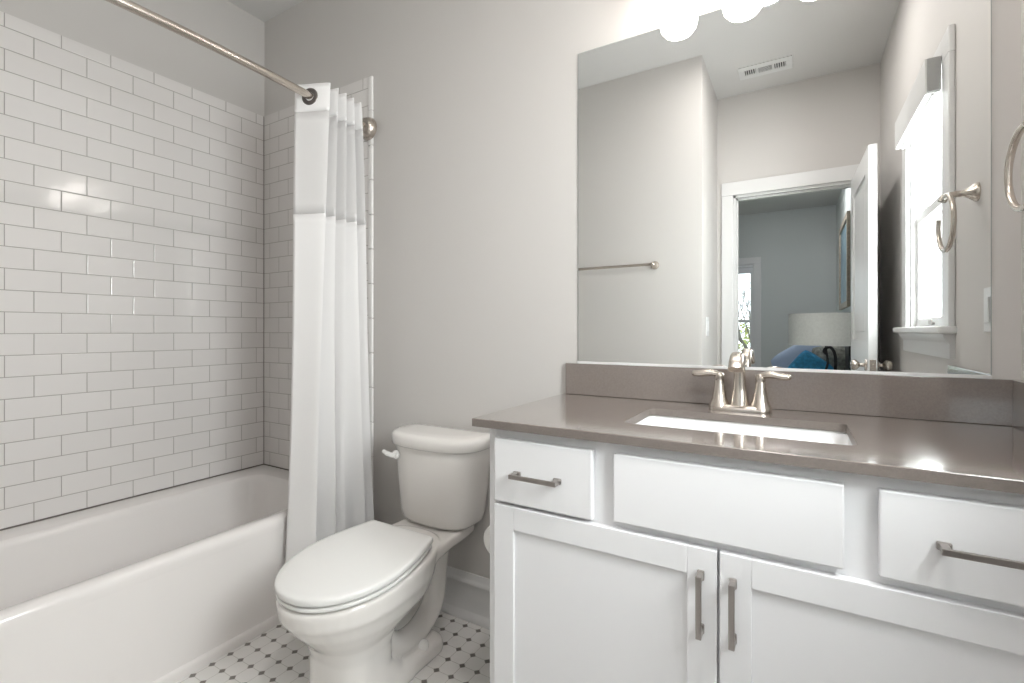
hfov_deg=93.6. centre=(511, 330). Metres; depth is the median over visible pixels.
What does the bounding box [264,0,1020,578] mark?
wall
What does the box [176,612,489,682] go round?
floor
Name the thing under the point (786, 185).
wall mirror
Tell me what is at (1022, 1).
wall
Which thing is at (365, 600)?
toilet
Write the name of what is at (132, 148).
wall
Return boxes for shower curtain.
[285,83,373,562]
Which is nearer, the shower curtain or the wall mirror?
the wall mirror
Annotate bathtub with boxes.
[0,465,288,682]
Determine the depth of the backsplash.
1.27 m
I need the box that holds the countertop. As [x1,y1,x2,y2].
[472,393,1023,493]
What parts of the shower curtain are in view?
sheer panel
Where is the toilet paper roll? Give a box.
[484,526,489,552]
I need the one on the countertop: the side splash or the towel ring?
the side splash
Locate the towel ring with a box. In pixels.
[1004,121,1023,211]
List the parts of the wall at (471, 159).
tile panel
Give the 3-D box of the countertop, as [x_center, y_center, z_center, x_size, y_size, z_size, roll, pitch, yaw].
[0.536,0.230,1.157,1.144,0.020,0.564,0,0,31]
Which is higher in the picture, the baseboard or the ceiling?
the ceiling
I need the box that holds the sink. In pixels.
[636,415,851,444]
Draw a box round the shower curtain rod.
[105,0,376,140]
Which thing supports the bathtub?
on the floor
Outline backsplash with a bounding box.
[566,363,1015,425]
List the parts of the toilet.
seat, lid, bowl, flush lever, tank lid, tank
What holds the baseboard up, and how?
attached to the wall at (471, 159)
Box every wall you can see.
[0,0,263,530]
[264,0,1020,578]
[1021,0,1023,379]
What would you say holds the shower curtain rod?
attached to the wall at (471, 159)
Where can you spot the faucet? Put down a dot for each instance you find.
(760, 404)
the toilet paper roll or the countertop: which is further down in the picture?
the toilet paper roll
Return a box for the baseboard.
[441,566,489,629]
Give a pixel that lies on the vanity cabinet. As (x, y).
(610, 563)
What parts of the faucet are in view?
handle, handle, spout, plate, handle, handle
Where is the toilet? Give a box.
[274,423,489,682]
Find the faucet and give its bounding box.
[692,352,791,413]
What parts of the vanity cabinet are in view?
handle, drawer, recessed panel, door, handle, false drawer, handle, door, recessed panel, drawer, handle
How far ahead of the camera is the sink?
1.24 m
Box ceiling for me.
[227,0,303,21]
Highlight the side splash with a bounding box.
[1013,380,1023,430]
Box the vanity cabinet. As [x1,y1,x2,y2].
[490,428,1023,682]
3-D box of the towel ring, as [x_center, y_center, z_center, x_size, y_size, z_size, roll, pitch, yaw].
[0.990,-0.323,0.885,0.088,0.199,0.181,0,0,31]
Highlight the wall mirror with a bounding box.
[577,0,991,378]

